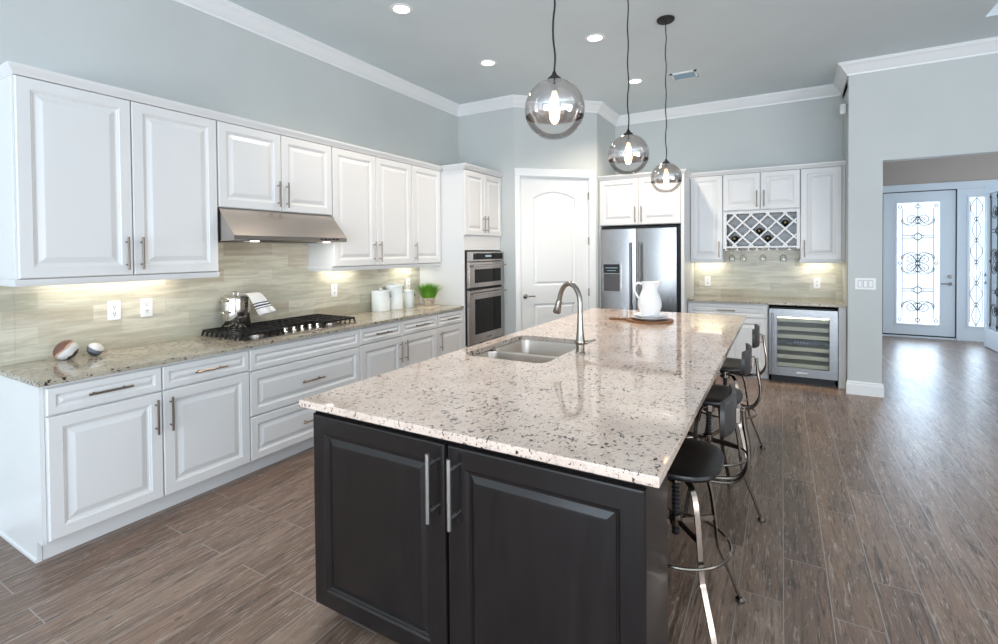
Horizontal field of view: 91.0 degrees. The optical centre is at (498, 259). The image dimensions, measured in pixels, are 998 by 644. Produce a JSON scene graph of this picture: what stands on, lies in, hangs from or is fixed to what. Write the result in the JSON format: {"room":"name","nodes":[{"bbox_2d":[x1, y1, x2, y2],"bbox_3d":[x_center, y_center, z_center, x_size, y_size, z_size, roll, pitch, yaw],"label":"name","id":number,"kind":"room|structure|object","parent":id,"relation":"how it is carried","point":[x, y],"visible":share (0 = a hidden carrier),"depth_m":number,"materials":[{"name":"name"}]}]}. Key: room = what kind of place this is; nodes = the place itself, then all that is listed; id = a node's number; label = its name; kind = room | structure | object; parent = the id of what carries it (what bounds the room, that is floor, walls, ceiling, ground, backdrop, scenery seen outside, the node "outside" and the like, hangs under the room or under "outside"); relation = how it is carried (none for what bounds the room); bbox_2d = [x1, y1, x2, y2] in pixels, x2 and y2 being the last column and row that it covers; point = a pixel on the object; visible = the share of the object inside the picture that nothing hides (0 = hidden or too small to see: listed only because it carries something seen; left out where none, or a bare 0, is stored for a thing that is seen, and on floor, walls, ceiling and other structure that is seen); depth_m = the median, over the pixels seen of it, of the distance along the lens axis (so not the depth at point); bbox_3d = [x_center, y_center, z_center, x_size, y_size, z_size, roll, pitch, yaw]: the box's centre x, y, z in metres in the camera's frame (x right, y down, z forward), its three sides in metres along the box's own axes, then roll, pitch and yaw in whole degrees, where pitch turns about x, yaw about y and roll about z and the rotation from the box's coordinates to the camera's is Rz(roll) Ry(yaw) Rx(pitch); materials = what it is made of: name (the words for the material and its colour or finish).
{"room":"kitchen","nodes":[
{"label":"kitchen","id":0,"kind":"room"},
{"bbox_2d":[0,0,457,170],"bbox_3d":[-3.196,-0.207,2.117,0.100,3.480,10.680,0,1,30],"label":"wall","id":1,"kind":"structure","parent":0,"point":[166,49],"depth_m":3.76,"materials":[{"name":"paint"}]},
{"bbox_2d":[0,74,219,286],"bbox_3d":[-2.368,-0.418,3.068,0.380,1.104,1.069,0,1,30],"label":"upper cabinet","id":2,"kind":"object","parent":1,"relation":"attached to","point":[95,188],"visible":1,"depth_m":2.85,"materials":[{"name":"white paint"}]},
{"bbox_2d":[0,271,219,286],"bbox_3d":[-2.386,0.113,3.090,0.327,0.042,1.069,0,1,30],"label":"light","id":3,"kind":"object","parent":2,"relation":"attached to","point":[120,276],"depth_m":2.84,"materials":[{"name":"beige"}]},
{"bbox_2d":[0,243,419,365],"bbox_3d":[-1.873,0.089,4.300,0.010,0.945,3.663,0,1,30],"label":"backsplash","id":4,"kind":"structure","parent":1,"relation":"attached to","point":[33,319],"depth_m":3.54,"materials":[{"name":"tile"}]},
{"bbox_2d":[107,300,120,320],"bbox_3d":[-2.503,0.332,3.189,0.009,0.125,0.072,0,1,30],"label":"outlet","id":5,"kind":"object","parent":4,"relation":"attached to","point":[113,307],"visible":1,"depth_m":3.19,"materials":[{"name":"white plastic"}]},
{"bbox_2d":[140,298,152,316],"bbox_3d":[-2.409,0.328,3.352,0.009,0.125,0.072,0,1,30],"label":"outlet","id":6,"kind":"object","parent":4,"relation":"attached to","point":[146,306],"visible":1,"depth_m":3.35,"materials":[{"name":"white plastic"}]},
{"bbox_2d":[331,284,336,296],"bbox_3d":[-1.598,0.299,4.758,0.009,0.125,0.072,0,1,30],"label":"outlet","id":7,"kind":"object","parent":4,"relation":"attached to","point":[333,286],"visible":1,"depth_m":4.75,"materials":[{"name":"white plastic"}]},
{"bbox_2d":[406,278,409,288],"bbox_3d":[-1.057,0.279,5.696,0.009,0.125,0.072,0,1,30],"label":"outlet","id":8,"kind":"object","parent":4,"relation":"attached to","point":[407,279],"visible":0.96,"depth_m":5.68,"materials":[{"name":"white plastic"}]},
{"bbox_2d":[0,61,441,170],"bbox_3d":[-1.733,-1.019,4.181,0.366,0.052,3.689,0,1,30],"label":"crown molding","id":9,"kind":"structure","parent":1,"relation":"attached to","point":[7,68],"depth_m":3.20,"materials":[{"name":"white paint"}]},
{"bbox_2d":[216,121,331,215],"bbox_3d":[-1.853,-0.683,3.960,0.380,0.610,1.012,0,1,30],"label":"upper cabinet","id":10,"kind":"object","parent":1,"relation":"attached to","point":[258,170],"visible":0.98,"depth_m":3.81,"materials":[{"name":"white paint"}]},
{"bbox_2d":[217,208,346,243],"bbox_3d":[-1.786,-0.254,3.929,0.508,0.242,1.006,0,1,30],"label":"range hood","id":11,"kind":"object","parent":10,"relation":"attached to","point":[234,225],"visible":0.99,"depth_m":3.73,"materials":[{"name":"silver metal"}]},
{"bbox_2d":[308,147,411,270],"bbox_3d":[-1.331,-0.455,4.865,0.380,1.104,1.081,0,1,30],"label":"upper cabinet","id":12,"kind":"object","parent":1,"relation":"attached to","point":[372,196],"visible":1,"depth_m":4.71,"materials":[{"name":"white paint"}]},
{"bbox_2d":[308,264,411,270],"bbox_3d":[-1.349,0.076,4.887,0.327,0.042,1.081,0,1,30],"label":"light","id":13,"kind":"object","parent":12,"relation":"attached to","point":[311,267],"depth_m":4.53,"materials":[{"name":"beige"}]},
{"bbox_2d":[411,165,440,266],"bbox_3d":[-0.930,-0.470,5.560,0.380,1.104,0.519,0,1,30],"label":"upper cabinet","id":14,"kind":"object","parent":1,"relation":"attached to","point":[425,183],"visible":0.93,"depth_m":5.46,"materials":[{"name":"white paint"}]},
{"bbox_2d":[412,263,440,266],"bbox_3d":[-0.820,0.061,5.507,0.030,0.042,0.519,0,1,30],"label":"light","id":15,"kind":"object","parent":14,"relation":"attached to","point":[413,264],"depth_m":5.47,"materials":[{"name":"white paint"}]},
{"bbox_2d":[172,0,997,126],"bbox_3d":[-0.242,-1.928,3.180,14.477,0.125,6.578,-1,1,-22],"label":"crown molding","id":16,"kind":"structure","parent":1,"relation":"attached to","point":[226,11],"depth_m":5.08,"materials":[{"name":"white paint"}]},
{"bbox_2d":[458,107,514,335],"bbox_3d":[-0.190,-0.303,6.477,0.950,3.480,0.100,0,1,30],"label":"wall","id":17,"kind":"structure","parent":0,"point":[485,139],"depth_m":6.28,"materials":[{"name":"paint"}]},
{"bbox_2d":[0,336,997,643],"bbox_3d":[2.114,1.536,2.219,9.200,0.100,16.100,0,1,30],"label":"floor","id":18,"kind":"structure","parent":0,"point":[880,515],"depth_m":2.54,"materials":[{"name":"brown wood"}]},
{"bbox_2d":[0,349,249,563],"bbox_3d":[-2.226,1.062,3.019,0.676,0.895,1.093,0,1,30],"label":"base cabinet","id":19,"kind":"object","parent":18,"relation":"on","point":[82,461],"visible":0.98,"depth_m":2.68,"materials":[{"name":"white paint"}]},
{"bbox_2d":[0,303,463,387],"bbox_3d":[-1.600,0.576,4.138,0.644,0.028,3.688,0,1,30],"label":"countertop","id":20,"kind":"structure","parent":19,"relation":"on","point":[41,373],"depth_m":3.04,"materials":[{"name":"beige stone"}]},
{"bbox_2d":[53,340,78,359],"bbox_3d":[-2.554,0.534,2.889,0.120,0.116,0.118,0,1,30],"label":"decorative sphere","id":21,"kind":"object","parent":20,"relation":"on","point":[67,349],"visible":1,"depth_m":2.86,"materials":[{"name":"ceramic"}]},
{"bbox_2d":[86,343,103,355],"bbox_3d":[-2.473,0.549,3.002,0.084,0.079,0.082,0,1,30],"label":"decorative sphere","id":22,"kind":"object","parent":20,"relation":"on","point":[94,349],"visible":1,"depth_m":2.98,"materials":[{"name":"ceramic"}]},
{"bbox_2d":[201,314,356,341],"bbox_3d":[-1.720,0.539,3.966,0.530,0.053,1.068,0,1,30],"label":"gas cooktop","id":23,"kind":"object","parent":20,"relation":"in","point":[262,330],"visible":0.97,"depth_m":3.83,"materials":[{"name":"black metal"}]},
{"bbox_2d":[218,291,252,327],"bbox_3d":[-2.035,0.379,3.794,0.212,0.276,0.289,0,1,30],"label":"stock pot","id":24,"kind":"object","parent":23,"relation":"on","point":[235,312],"visible":0.91,"depth_m":3.71,"materials":[{"name":"silver metal"}]},
{"bbox_2d":[243,292,275,314],"bbox_3d":[-1.890,0.346,3.845,0.159,0.174,0.214,0,1,12],"label":"dish towel","id":25,"kind":"object","parent":24,"relation":"on","point":[261,304],"visible":1,"depth_m":3.83,"materials":[{"name":"fabric"}]},
{"bbox_2d":[371,288,389,311],"bbox_3d":[-1.247,0.421,5.174,0.202,0.243,0.200,0,1,30],"label":"canister","id":26,"kind":"object","parent":20,"relation":"on","point":[380,299],"visible":1,"depth_m":5.09,"materials":[{"name":"white ceramic"}]},
{"bbox_2d":[385,282,403,309],"bbox_3d":[-1.139,0.393,5.344,0.198,0.292,0.196,0,1,30],"label":"canister","id":27,"kind":"object","parent":20,"relation":"on","point":[396,290],"visible":0.94,"depth_m":5.26,"materials":[{"name":"white ceramic"}]},
{"bbox_2d":[403,288,414,307],"bbox_3d":[-1.014,0.427,5.509,0.130,0.217,0.128,-1,1,-43],"label":"canister","id":28,"kind":"object","parent":20,"relation":"on","point":[408,295],"visible":0.9,"depth_m":5.46,"materials":[{"name":"white ceramic"}]},
{"bbox_2d":[417,305,439,308],"bbox_3d":[-0.787,0.528,5.482,0.170,0.012,0.250,0,1,30],"label":"serving tray","id":29,"kind":"object","parent":20,"relation":"on","point":[433,306],"visible":0.78,"depth_m":5.44,"materials":[{"name":"brown wood"}]},
{"bbox_2d":[415,282,441,305],"bbox_3d":[-0.798,0.383,5.499,0.388,0.278,0.394,0,1,30],"label":"potted grass","id":30,"kind":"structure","parent":29,"relation":"on","point":[428,292],"depth_m":5.44,"materials":[{"name":"plant"}]},
{"bbox_2d":[422,298,434,305],"bbox_3d":[-0.789,0.474,5.500,0.152,0.095,0.152,0,1,30],"label":"pot","id":31,"kind":"object","parent":29,"relation":"on","point":[426,301],"depth_m":5.44,"materials":[{"name":"ceramic"}]},
{"bbox_2d":[243,328,359,475],"bbox_3d":[-1.701,1.044,3.929,0.676,0.895,1.010,0,1,30],"label":"base cabinet","id":32,"kind":"object","parent":18,"relation":"on","point":[281,374],"visible":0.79,"depth_m":3.63,"materials":[{"name":"white paint"}]},
{"bbox_2d":[358,314,437,380],"bbox_3d":[-1.175,1.024,4.840,0.676,0.895,1.094,0,1,30],"label":"base cabinet","id":33,"kind":"object","parent":18,"relation":"on","point":[390,346],"visible":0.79,"depth_m":4.62,"materials":[{"name":"white paint"}]},
{"bbox_2d":[436,309,462,355],"bbox_3d":[-0.781,1.010,5.524,0.676,0.895,0.485,0,1,30],"label":"base cabinet","id":34,"kind":"object","parent":18,"relation":"on","point":[449,323],"visible":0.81,"depth_m":5.35,"materials":[{"name":"white paint"}]},
{"bbox_2d":[420,163,502,348],"bbox_3d":[-0.447,0.177,6.069,0.708,2.539,0.875,0,1,30],"label":"tall cabinet","id":35,"kind":"object","parent":18,"relation":"on","point":[470,195],"visible":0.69,"depth_m":5.69,"materials":[{"name":"white paint"}]},
{"bbox_2d":[465,251,505,345],"bbox_3d":[-0.387,0.440,6.076,0.691,1.088,0.811,0,1,30],"label":"double oven","id":36,"kind":"object","parent":35,"relation":"in","point":[484,270],"visible":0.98,"depth_m":5.85,"materials":[{"name":"silver metal"}]},
{"bbox_2d":[313,349,667,643],"bbox_3d":[0.712,1.035,3.281,1.384,0.892,3.683,0,1,30],"label":"kitchen island","id":37,"kind":"object","parent":18,"relation":"on","point":[420,539],"visible":0.7,"depth_m":1.66,"materials":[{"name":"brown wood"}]},
{"bbox_2d":[299,308,745,487],"bbox_3d":[0.723,0.572,3.297,1.470,0.032,3.707,0,1,30],"label":"island countertop","id":38,"kind":"structure","parent":37,"relation":"on","point":[623,408],"depth_m":2.09,"materials":[{"name":"beige stone"}]},
{"bbox_2d":[474,340,575,362],"bbox_3d":[0.205,0.708,3.141,0.556,0.224,0.796,0,1,30],"label":"sink","id":39,"kind":"object","parent":38,"relation":"in","point":[531,351],"visible":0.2,"depth_m":3.44,"materials":[{"name":"metal"}]},
{"bbox_2d":[553,281,595,353],"bbox_3d":[0.444,0.348,3.025,0.295,0.428,0.106,0,1,41],"label":"kitchen faucet","id":40,"kind":"object","parent":38,"relation":"on","point":[580,341],"visible":1,"depth_m":2.95,"materials":[{"name":"silver metal"}]},
{"bbox_2d":[609,317,673,324],"bbox_3d":[1.276,0.526,4.289,0.390,0.018,0.492,-1,1,-35],"label":"serving board","id":41,"kind":"object","parent":38,"relation":"on","point":[629,319],"visible":0.77,"depth_m":4.16,"materials":[{"name":"brown wood"}]},
{"bbox_2d":[631,315,668,320],"bbox_3d":[1.305,0.505,4.246,0.314,0.025,0.314,0,1,30],"label":"dinner plate","id":42,"kind":"object","parent":41,"relation":"on","point":[633,316],"visible":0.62,"depth_m":4.17,"materials":[{"name":"white ceramic"}]},
{"bbox_2d":[633,312,666,318],"bbox_3d":[1.305,0.488,4.246,0.288,0.036,0.288,0,1,30],"label":"dinner plate","id":43,"kind":"object","parent":42,"relation":"on","point":[638,314],"visible":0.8,"depth_m":4.17,"materials":[{"name":"white ceramic"}]},
{"bbox_2d":[633,280,662,315],"bbox_3d":[1.301,0.339,4.242,0.206,0.316,0.200,-1,1,-34],"label":"pitcher","id":44,"kind":"object","parent":43,"relation":"on","point":[649,300],"visible":0.95,"depth_m":4.18,"materials":[{"name":"white ceramic"}]},
{"bbox_2d":[601,225,680,312],"bbox_3d":[1.960,0.487,6.566,1.006,1.840,0.826,0,1,30],"label":"refrigerator","id":45,"kind":"object","parent":18,"relation":"on","point":[629,255],"visible":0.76,"depth_m":6.26,"materials":[{"name":"silver metal"}]},
{"bbox_2d":[598,169,693,312],"bbox_3d":[1.996,0.155,6.580,1.107,2.524,0.810,0,1,30],"label":"tall cabinet","id":46,"kind":"object","parent":18,"relation":"on","point":[630,200],"visible":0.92,"depth_m":6.27,"materials":[{"name":"white paint"}]},
{"bbox_2d":[667,383,750,643],"bbox_3d":[0.773,1.017,2.072,0.520,0.964,0.467,0,1,36],"label":"bar stool","id":47,"kind":"object","parent":18,"relation":"on","point":[696,461],"visible":0.73,"depth_m":1.95,"materials":[{"name":"black metal"}]},
{"bbox_2d":[683,343,764,522],"bbox_3d":[1.295,0.998,2.977,0.502,0.964,0.491,0,1,3],"label":"bar stool","id":48,"kind":"object","parent":18,"relation":"on","point":[717,393],"visible":0.7,"depth_m":2.87,"materials":[{"name":"black metal"}]},
{"bbox_2d":[691,324,767,467],"bbox_3d":[1.752,0.982,3.739,0.518,0.964,0.467,0,1,40],"label":"bar stool","id":49,"kind":"object","parent":18,"relation":"on","point":[730,366],"visible":0.48,"depth_m":3.63,"materials":[{"name":"black metal"}]},
{"bbox_2d":[688,301,845,388],"bbox_3d":[3.220,0.968,6.003,1.641,0.895,0.615,0,1,30],"label":"base cabinet","id":50,"kind":"object","parent":18,"relation":"on","point":[758,314],"visible":0.39,"depth_m":5.82,"materials":[{"name":"white paint"}]},
{"bbox_2d":[687,295,846,307],"bbox_3d":[3.224,0.505,5.998,1.653,0.028,0.606,0,1,30],"label":"countertop","id":51,"kind":"structure","parent":50,"relation":"on","point":[696,298],"depth_m":5.86,"materials":[{"name":"beige stone"}]},
{"bbox_2d":[769,305,837,386],"bbox_3d":[3.551,0.983,5.753,0.660,0.868,0.622,0,1,30],"label":"wine cooler","id":52,"kind":"object","parent":18,"relation":"on","point":[803,340],"visible":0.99,"depth_m":5.60,"materials":[{"name":"silver metal"}]},
{"bbox_2d":[769,379,836,386],"bbox_3d":[3.468,1.377,5.609,0.660,0.085,0.020,0,1,30],"label":"grille","id":53,"kind":"object","parent":52,"relation":"attached to","point":[820,382],"depth_m":5.53,"materials":[{"name":"black plastic"}]},
{"bbox_2d":[777,357,828,369],"bbox_3d":[3.573,1.211,5.790,0.600,0.044,0.465,0,1,30],"label":"shelf","id":54,"kind":"object","parent":52,"relation":"attached to","point":[821,365],"depth_m":5.64,"materials":[{"name":"brown wood"}]},
{"bbox_2d":[777,349,828,361],"bbox_3d":[3.572,1.116,5.788,0.600,0.044,0.465,0,1,30],"label":"shelf","id":55,"kind":"object","parent":52,"relation":"attached to","point":[814,356],"depth_m":5.65,"materials":[{"name":"brown wood"}]},
{"bbox_2d":[777,343,828,352],"bbox_3d":[3.571,1.021,5.787,0.600,0.044,0.465,0,1,30],"label":"shelf","id":56,"kind":"object","parent":52,"relation":"attached to","point":[781,346],"depth_m":5.61,"materials":[{"name":"brown wood"}]},
{"bbox_2d":[777,330,828,340],"bbox_3d":[3.570,0.881,5.785,0.600,0.044,0.465,0,1,30],"label":"shelf","id":57,"kind":"object","parent":52,"relation":"attached to","point":[780,333],"depth_m":5.64,"materials":[{"name":"brown wood"}]},
{"bbox_2d":[777,321,828,332],"bbox_3d":[3.569,0.791,5.783,0.600,0.044,0.465,0,1,30],"label":"shelf","id":58,"kind":"object","parent":52,"relation":"attached to","point":[781,325],"depth_m":5.65,"materials":[{"name":"brown wood"}]},
{"bbox_2d":[777,316,828,323],"bbox_3d":[3.568,0.691,5.782,0.600,0.044,0.465,0,1,30],"label":"shelf","id":59,"kind":"object","parent":52,"relation":"attached to","point":[787,319],"depth_m":5.58,"materials":[{"name":"brown wood"}]},
{"bbox_2d":[514,107,597,331],"bbox_3d":[0.737,-0.309,6.393,1.146,3.480,0.100,-1,1,-15],"label":"wall","id":60,"kind":"structure","parent":0,"point":[577,151],"depth_m":6.34,"materials":[{"name":"paint"}]},
{"bbox_2d":[520,177,589,329],"bbox_3d":[0.733,0.184,6.357,0.956,2.470,0.091,-1,1,-15],"label":"door","id":61,"kind":"structure","parent":60,"relation":"in","point":[554,239],"depth_m":6.35,"materials":[{"name":"white paint"}]},
{"bbox_2d":[514,168,595,331],"bbox_3d":[0.729,0.135,6.387,1.109,2.592,0.120,-1,1,-15],"label":"door frame","id":62,"kind":"structure","parent":60,"relation":"attached to","point":[518,172],"depth_m":6.34,"materials":[{"name":"white paint"}]},
{"bbox_2d":[597,114,614,307],"bbox_3d":[1.495,-0.324,6.925,0.100,3.480,0.900,0,1,30],"label":"wall","id":63,"kind":"structure","parent":0,"point":[605,129],"depth_m":6.64,"materials":[{"name":"paint"}]},
{"bbox_2d":[228,0,997,114],"bbox_3d":[1.132,-2.210,0.513,9.200,0.500,12.300,0,1,30],"label":"ceiling","id":64,"kind":"structure","parent":0,"point":[736,48],"depth_m":4.49,"materials":[{"name":"paint"}]},
{"bbox_2d":[390,3,412,14],"bbox_3d":[-0.778,-1.992,3.906,0.184,0.008,0.184,0,1,30],"label":"recessed light","id":65,"kind":"object","parent":64,"relation":"in","point":[398,8],"visible":1,"depth_m":3.89,"materials":[{"name":"white paint"}]},
{"bbox_2d":[479,59,496,65],"bbox_3d":[-0.114,-2.016,5.035,0.184,0.008,0.184,0,1,30],"label":"recessed light","id":66,"kind":"object","parent":64,"relation":"in","point":[487,62],"visible":1,"depth_m":5.01,"materials":[{"name":"beige plastic"}]},
{"bbox_2d":[525,0,584,139],"bbox_3d":[0.233,-1.252,2.097,0.256,1.450,0.256,0,1,30],"label":"pendant light","id":67,"kind":"object","parent":64,"relation":"hanging from","point":[555,99],"visible":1,"depth_m":2.06,"materials":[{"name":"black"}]},
{"bbox_2d":[547,71,560,78],"bbox_3d":[0.237,-0.764,2.105,0.060,0.085,0.059,0,1,30],"label":"socket","id":68,"kind":"object","parent":67,"relation":"attached to","point":[554,75],"depth_m":2.09,"materials":[{"name":"black metal"}]},
{"bbox_2d":[585,33,604,41],"bbox_3d":[0.873,-2.015,4.466,0.184,0.008,0.184,0,1,30],"label":"recessed light","id":69,"kind":"object","parent":64,"relation":"in","point":[596,37],"visible":1,"depth_m":4.45,"materials":[{"name":"beige plastic"}]},
{"bbox_2d":[608,0,648,174],"bbox_3d":[0.818,-1.273,3.110,0.256,1.450,0.256,0,1,30],"label":"pendant light","id":70,"kind":"object","parent":64,"relation":"hanging from","point":[627,148],"visible":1,"depth_m":3.07,"materials":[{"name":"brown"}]},
{"bbox_2d":[627,78,643,83],"bbox_3d":[1.560,-2.039,5.616,0.184,0.008,0.184,0,1,30],"label":"recessed light","id":71,"kind":"object","parent":64,"relation":"in","point":[635,80],"visible":0.95,"depth_m":5.61,"materials":[{"name":"beige plastic"}]},
{"bbox_2d":[650,15,681,192],"bbox_3d":[1.405,-1.294,4.128,0.256,1.450,0.256,0,1,30],"label":"pendant light","id":72,"kind":"object","parent":64,"relation":"hanging from","point":[666,172],"visible":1,"depth_m":4.09,"materials":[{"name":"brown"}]},
{"bbox_2d":[670,69,698,80],"bbox_3d":[2.055,-2.039,5.434,0.270,0.014,0.220,0,1,30],"label":"ceiling vent","id":73,"kind":"object","parent":64,"relation":"in","point":[692,73],"visible":1,"depth_m":5.42,"materials":[{"name":"white metal"}]},
{"bbox_2d":[615,95,842,177],"bbox_3d":[2.924,-0.331,6.562,2.940,3.480,0.100,0,1,30],"label":"wall","id":74,"kind":"structure","parent":0,"point":[807,131],"depth_m":6.32,"materials":[{"name":"paint"}]},
{"bbox_2d":[690,175,725,262],"bbox_3d":[2.728,-0.514,6.398,0.393,1.106,0.370,0,1,30],"label":"upper cabinet","id":75,"kind":"object","parent":74,"relation":"attached to","point":[706,192],"visible":0.99,"depth_m":6.27,"materials":[{"name":"white paint"}]},
{"bbox_2d":[691,259,725,262],"bbox_3d":[2.741,0.018,6.422,0.393,0.042,0.298,0,1,30],"label":"light","id":76,"kind":"object","parent":75,"relation":"attached to","point":[692,260],"depth_m":6.29,"materials":[{"name":"beige"}]},
{"bbox_2d":[723,169,799,211],"bbox_3d":[3.249,-0.837,6.090,0.830,0.458,0.370,0,1,30],"label":"upper cabinet","id":77,"kind":"object","parent":74,"relation":"attached to","point":[770,190],"visible":0.98,"depth_m":5.95,"materials":[{"name":"white paint"}]},
{"bbox_2d":[723,208,799,250],"bbox_3d":[3.258,-0.360,6.105,0.830,0.493,0.267,0,1,30],"label":"wine rack","id":78,"kind":"object","parent":77,"relation":"attached to","point":[744,225],"visible":1,"depth_m":6.10,"materials":[{"name":"white paint"}]},
{"bbox_2d":[732,236,738,241],"bbox_3d":[2.999,-0.262,6.223,0.076,0.076,0.264,0,1,30],"label":"wine bottle","id":79,"kind":"object","parent":78,"relation":"in","point":[734,238],"visible":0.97,"depth_m":6.18,"materials":[{"name":"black glass"}]},
{"bbox_2d":[756,228,762,233],"bbox_3d":[3.235,-0.352,6.086,0.076,0.076,0.264,0,1,30],"label":"wine bottle","id":80,"kind":"object","parent":78,"relation":"in","point":[759,230],"visible":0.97,"depth_m":6.04,"materials":[{"name":"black glass"}]},
{"bbox_2d":[764,235,771,240],"bbox_3d":[3.314,-0.261,6.042,0.076,0.076,0.264,0,1,30],"label":"wine bottle","id":81,"kind":"object","parent":78,"relation":"in","point":[767,237],"visible":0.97,"depth_m":6.00,"materials":[{"name":"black glass"}]},
{"bbox_2d":[781,220,788,225],"bbox_3d":[3.471,-0.443,5.948,0.076,0.076,0.264,0,1,30],"label":"wine bottle","id":82,"kind":"object","parent":78,"relation":"in","point":[784,222],"visible":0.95,"depth_m":5.90,"materials":[{"name":"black glass"}]},
{"bbox_2d":[690,160,845,177],"bbox_3d":[3.197,-1.090,5.950,1.656,0.052,0.056,0,1,30],"label":"crown molding","id":83,"kind":"structure","parent":77,"relation":"attached to","point":[832,163],"depth_m":5.89,"materials":[{"name":"white paint"}]},
{"bbox_2d":[694,249,841,299],"bbox_3d":[3.370,0.168,6.251,1.653,0.635,0.010,0,1,30],"label":"backsplash","id":84,"kind":"structure","parent":74,"relation":"attached to","point":[765,273],"depth_m":6.22,"materials":[{"name":"tile"}]},
{"bbox_2d":[705,276,710,285],"bbox_3d":[2.798,0.290,6.573,0.072,0.125,0.009,0,1,30],"label":"outlet","id":85,"kind":"object","parent":84,"relation":"attached to","point":[707,278],"visible":1,"depth_m":6.57,"materials":[{"name":"white plastic"}]},
{"bbox_2d":[813,278,820,288],"bbox_3d":[3.864,0.291,5.958,0.072,0.125,0.009,0,1,30],"label":"outlet","id":86,"kind":"object","parent":84,"relation":"attached to","point":[816,281],"visible":1,"depth_m":5.96,"materials":[{"name":"white plastic"}]},
{"bbox_2d":[799,166,844,262],"bbox_3d":[3.798,-0.513,5.780,0.443,1.106,0.370,0,1,30],"label":"upper cabinet","id":87,"kind":"object","parent":74,"relation":"attached to","point":[822,190],"visible":0.99,"depth_m":5.65,"materials":[{"name":"white paint"}]},
{"bbox_2d":[799,259,841,262],"bbox_3d":[3.800,0.019,5.811,0.416,0.042,0.298,0,1,30],"label":"light","id":88,"kind":"object","parent":87,"relation":"attached to","point":[800,260],"depth_m":5.68,"materials":[{"name":"beige"}]},
{"bbox_2d":[842,53,997,383],"bbox_3d":[5.907,-0.322,4.402,4.615,3.480,0.860,0,1,30],"label":"wall","id":89,"kind":"structure","parent":0,"point":[946,108],"depth_m":5.04,"materials":[{"name":"paint"}]},
{"bbox_2d":[840,104,845,114],"bbox_3d":[3.823,-1.666,5.450,0.057,0.110,0.080,0,1,30],"label":"sensor","id":90,"kind":"object","parent":89,"relation":"attached to","point":[842,106],"visible":1,"depth_m":5.42,"materials":[{"name":"white plastic"}]},
{"bbox_2d":[846,380,883,397],"bbox_3d":[3.859,1.353,5.183,0.319,0.140,0.136,0,1,30],"label":"baseboard","id":91,"kind":"structure","parent":89,"relation":"attached to","point":[852,387],"depth_m":5.12,"materials":[{"name":"white paint"}]},
{"bbox_2d":[855,278,875,289],"bbox_3d":[3.822,0.255,5.115,0.175,0.120,0.010,0,1,30],"label":"switch plate","id":92,"kind":"object","parent":89,"relation":"attached to","point":[860,283],"visible":1,"depth_m":5.11,"materials":[{"name":"white plastic"}]},
{"bbox_2d":[883,153,997,330],"bbox_3d":[8.064,-0.357,7.926,4.400,3.400,0.120,0,1,30],"label":"wall","id":93,"kind":"structure","parent":0,"point":[982,166],"depth_m":8.21,"materials":[{"name":"paint"}]},
{"bbox_2d":[882,189,956,337],"bbox_3d":[7.169,0.073,8.383,0.982,2.482,0.109,0,1,30],"label":"door","id":94,"kind":"structure","parent":93,"relation":"in","point":[947,199],"depth_m":8.37,"materials":[{"name":"blue paint"}]},
{"bbox_2d":[882,179,997,341],"bbox_3d":[7.346,0.029,8.302,1.620,2.630,0.080,0,1,30],"label":"door frame","id":95,"kind":"structure","parent":93,"relation":"attached to","point":[959,186],"depth_m":8.11,"materials":[{"name":"blue paint"}]},
{"bbox_2d":[961,188,984,339],"bbox_3d":[7.811,0.073,8.043,0.355,2.481,0.057,0,1,30],"label":"window","id":96,"kind":"structure","parent":93,"relation":"in","point":[975,332],"depth_m":8.07,"materials":[{"name":"blue paint"}]},
{"bbox_3d":[6.349,-0.253,5.465,0.110,3.300,2.900,0,1,30],"label":"wall","id":97,"kind":"structure","parent":0,"visible":0},
{"bbox_2d":[981,181,997,351],"bbox_3d":[7.288,0.106,7.200,0.109,2.488,0.950,0,1,30],"label":"door","id":98,"kind":"structure","parent":97,"relation":"in","point":[990,335],"depth_m":7.46,"materials":[{"name":"blue paint"}]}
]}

